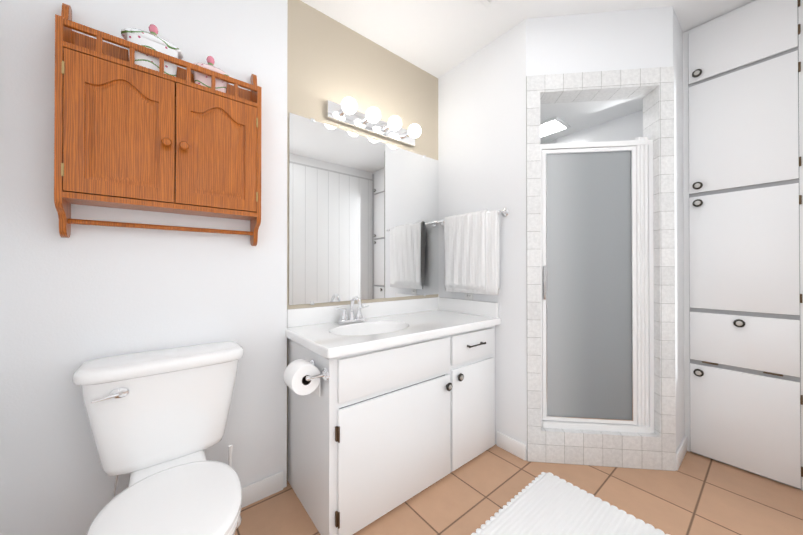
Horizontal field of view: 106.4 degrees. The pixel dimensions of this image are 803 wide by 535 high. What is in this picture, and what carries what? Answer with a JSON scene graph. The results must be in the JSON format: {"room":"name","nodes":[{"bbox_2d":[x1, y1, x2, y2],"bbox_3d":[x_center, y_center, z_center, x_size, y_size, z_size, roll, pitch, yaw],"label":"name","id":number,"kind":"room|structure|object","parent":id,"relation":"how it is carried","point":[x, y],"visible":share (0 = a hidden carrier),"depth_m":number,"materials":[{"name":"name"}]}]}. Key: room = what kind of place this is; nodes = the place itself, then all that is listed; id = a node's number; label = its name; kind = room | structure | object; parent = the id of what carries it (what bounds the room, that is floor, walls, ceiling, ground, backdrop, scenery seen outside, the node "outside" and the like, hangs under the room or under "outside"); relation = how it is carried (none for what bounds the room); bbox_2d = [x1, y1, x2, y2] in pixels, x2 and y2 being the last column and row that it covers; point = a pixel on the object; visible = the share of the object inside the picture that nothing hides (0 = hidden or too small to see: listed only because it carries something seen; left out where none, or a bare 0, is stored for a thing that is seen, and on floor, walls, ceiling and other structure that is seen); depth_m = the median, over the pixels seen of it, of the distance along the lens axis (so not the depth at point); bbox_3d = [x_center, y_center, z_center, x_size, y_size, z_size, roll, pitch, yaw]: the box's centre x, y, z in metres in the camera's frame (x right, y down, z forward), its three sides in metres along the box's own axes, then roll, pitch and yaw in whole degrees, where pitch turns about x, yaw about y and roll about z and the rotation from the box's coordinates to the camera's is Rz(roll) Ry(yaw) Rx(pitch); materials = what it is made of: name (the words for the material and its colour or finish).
{"room":"bathroom","nodes":[
{"label":"bathroom","id":0,"kind":"room"},
{"bbox_2d":[0,0,287,534],"bbox_3d":[-1.044,-0.179,1.382,0.970,2.720,0.150,0,0,-39],"label":"wall","id":1,"kind":"structure","parent":0,"point":[75,300],"depth_m":1.19,"materials":[{"name":"white paint"}]},
{"bbox_2d":[54,3,260,245],"bbox_3d":[-0.946,-0.536,1.254,0.650,0.857,0.172,0,0,-39],"label":"upper cabinet","id":2,"kind":"object","parent":1,"relation":"attached to","point":[130,134],"visible":1,"depth_m":1.17,"materials":[{"name":"brown wood"}]},
{"bbox_2d":[121,24,182,76],"bbox_3d":[-1.012,-0.882,1.226,0.194,0.216,0.102,0,0,-39],"label":"jar","id":3,"kind":"object","parent":2,"relation":"on","point":[152,40],"visible":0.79,"depth_m":1.19,"materials":[{"name":"white ceramic"}]},
{"bbox_2d":[191,56,228,92],"bbox_3d":[-0.858,-0.861,1.350,0.155,0.176,0.096,0,0,-39],"label":"jar","id":4,"kind":"object","parent":2,"relation":"on","point":[205,80],"visible":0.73,"depth_m":1.32,"materials":[{"name":"white"}]},
{"bbox_2d":[242,471,282,507],"bbox_3d":[-0.988,1.133,1.314,0.919,0.095,0.014,0,0,-39],"label":"baseboard","id":5,"kind":"structure","parent":1,"relation":"attached to","point":[261,489],"depth_m":1.53,"materials":[{"name":"white wood"}]},
{"bbox_2d":[287,0,437,479],"bbox_3d":[-0.208,-0.175,2.089,1.220,2.720,0.100,0,0,-39],"label":"wall","id":6,"kind":"structure","parent":0,"point":[331,59],"depth_m":1.92,"materials":[{"name":"beige paint"}]},
{"bbox_2d":[289,112,438,304],"bbox_3d":[-0.165,-0.326,2.054,1.189,1.094,0.009,0,0,-39],"label":"mirror","id":7,"kind":"object","parent":6,"relation":"attached to","point":[363,214],"visible":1,"depth_m":1.95,"materials":[{"name":"clear glass"}]},
{"bbox_2d":[326,97,420,146],"bbox_3d":[-0.132,-0.956,1.975,0.700,0.100,0.176,0,0,-39],"label":"sconce","id":8,"kind":"object","parent":6,"relation":"attached to","point":[346,112],"visible":1,"depth_m":1.95,"materials":[{"name":"white glass"}]},
{"bbox_2d":[438,19,526,459],"bbox_3d":[0.541,-0.175,2.212,0.100,2.720,0.850,0,0,-39],"label":"wall","id":9,"kind":"structure","parent":0,"point":[482,128],"depth_m":1.99,"materials":[{"name":"white paint"}]},
{"bbox_2d":[465,293,472,299],"bbox_3d":[0.489,0.183,2.187,0.007,0.115,0.070,0,0,-39],"label":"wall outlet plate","id":10,"kind":"object","parent":9,"relation":"attached to","point":[468,296],"visible":0.4,"depth_m":2.18,"materials":[{"name":"white plastic"}]},
{"bbox_2d":[434,208,508,294],"bbox_3d":[0.473,-0.103,2.150,0.081,0.567,0.646,0,0,-39],"label":"towel rail","id":11,"kind":"object","parent":9,"relation":"attached to","point":[471,252],"visible":1,"depth_m":2.07,"materials":[{"name":"white fabric"}]},
{"bbox_2d":[235,444,802,534],"bbox_3d":[0.542,1.210,1.113,3.310,0.060,2.550,0,0,-39],"label":"floor","id":12,"kind":"structure","parent":0,"point":[695,494],"depth_m":1.52,"materials":[{"name":"tile"}]},
{"bbox_2d":[72,341,243,534],"bbox_3d":[-0.782,0.762,1.021,0.520,0.834,0.726,0,0,-39],"label":"toilet","id":13,"kind":"object","parent":12,"relation":"on","point":[157,419],"visible":1,"depth_m":1.07,"materials":[{"name":"white ceramic"}]},
{"bbox_2d":[228,444,241,527],"bbox_3d":[-0.786,0.998,1.379,0.094,0.367,0.094,0,0,-39],"label":"toilet brush","id":14,"kind":"object","parent":12,"relation":"on","point":[230,447],"visible":0.27,"depth_m":1.37,"materials":[{"name":"white plastic"}]},
{"bbox_2d":[283,296,500,534],"bbox_3d":[-0.043,0.677,1.780,1.338,1.012,0.576,0,0,-39],"label":"bathroom vanity","id":15,"kind":"object","parent":12,"relation":"on","point":[391,405],"visible":1,"depth_m":1.51,"materials":[{"name":"white paint"}]},
{"bbox_2d":[471,472,669,534],"bbox_3d":[0.687,1.173,1.140,0.996,0.012,0.764,0,0,-39],"label":"bath rug","id":16,"kind":"object","parent":12,"relation":"on","point":[544,503],"visible":1,"depth_m":1.42,"materials":[{"name":"white fabric"}]},
{"bbox_2d":[684,0,795,487],"bbox_3d":[2.005,-0.176,1.750,0.035,2.716,0.478,0,0,-39],"label":"tall cabinet","id":17,"kind":"object","parent":12,"relation":"on","point":[743,203],"depth_m":1.75,"materials":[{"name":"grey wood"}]},
{"bbox_2d":[792,0,802,490],"bbox_3d":[2.321,-0.178,1.359,0.035,2.716,0.628,0,0,-39],"label":"wall","id":18,"kind":"structure","parent":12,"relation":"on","point":[797,5],"depth_m":1.60,"materials":[{"name":"white paint"}]},
{"bbox_2d":[300,0,754,77],"bbox_3d":[0.542,-1.570,1.127,3.310,0.060,2.550,0,0,-39],"label":"ceiling","id":19,"kind":"structure","parent":0,"point":[437,38],"depth_m":1.85,"materials":[{"name":"white paint"}]},
{"bbox_2d":[478,0,497,8],"bbox_3d":[0.444,-1.527,1.562,0.365,0.022,0.250,0,0,-39],"label":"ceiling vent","id":20,"kind":"object","parent":19,"relation":"in","point":[487,4],"visible":1,"depth_m":1.73,"materials":[{"name":"white"}]},
{"bbox_2d":[543,140,555,143],"bbox_3d":[1.442,-0.173,2.561,0.100,2.720,1.237,0,0,-39],"label":"wall","id":21,"kind":"structure","parent":0,"point":[552,142],"depth_m":2.64,"materials":[{"name":"paint"}]},
{"bbox_2d":[540,99,642,143],"bbox_3d":[1.084,-1.139,2.277,0.820,0.050,1.237,0,0,-39],"label":"ceiling","id":22,"kind":"structure","parent":0,"point":[577,116],"depth_m":2.16,"materials":[{"name":"white paint"}]},
{"bbox_2d":[540,116,570,137],"bbox_3d":[1.161,-1.105,2.388,0.250,0.016,0.250,0,0,-39],"label":"recessed light","id":23,"kind":"object","parent":22,"relation":"in","point":[556,124],"visible":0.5,"depth_m":2.34,"materials":[{"name":"white"}]},
{"bbox_2d":[526,6,672,436],"bbox_3d":[1.190,-0.176,1.879,0.830,2.720,0.151,0,0,6],"label":"wall","id":24,"kind":"structure","parent":0,"point":[615,40],"depth_m":1.81,"materials":[{"name":"white paint"}]},
{"bbox_2d":[540,137,653,433],"bbox_3d":[1.187,0.100,1.855,0.666,1.784,0.042,0,0,6],"label":"shower door frame","id":25,"kind":"object","parent":24,"relation":"on","point":[597,303],"visible":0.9,"depth_m":1.85,"materials":[{"name":"white"}]},
{"bbox_2d":[526,66,675,470],"bbox_3d":[1.188,0.004,1.865,0.830,2.360,0.138,0,0,6],"label":"tiled shower surround","id":26,"kind":"structure","parent":24,"relation":"attached to","point":[653,88],"depth_m":1.79,"materials":[{"name":"white tile"}]},
{"bbox_2d":[676,436,686,470],"bbox_3d":[1.721,1.136,1.848,0.307,0.095,0.011,0,0,-39],"label":"baseboard","id":27,"kind":"structure","parent":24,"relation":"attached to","point":[682,449],"depth_m":1.82,"materials":[{"name":"white wood"}]},
{"bbox_2d":[556,33,687,450],"bbox_3d":[1.595,-0.173,2.259,0.035,2.716,0.830,0,0,-39],"label":"wall","id":28,"kind":"structure","parent":0,"point":[628,127],"depth_m":2.22,"materials":[{"name":"white paint"}]},
{"bbox_2d":[673,9,684,451],"bbox_3d":[1.732,-0.176,1.936,0.433,2.720,0.100,0,0,-39],"label":"wall","id":29,"kind":"structure","parent":0,"point":[679,218],"depth_m":1.86,"materials":[{"name":"white paint"}]}
]}

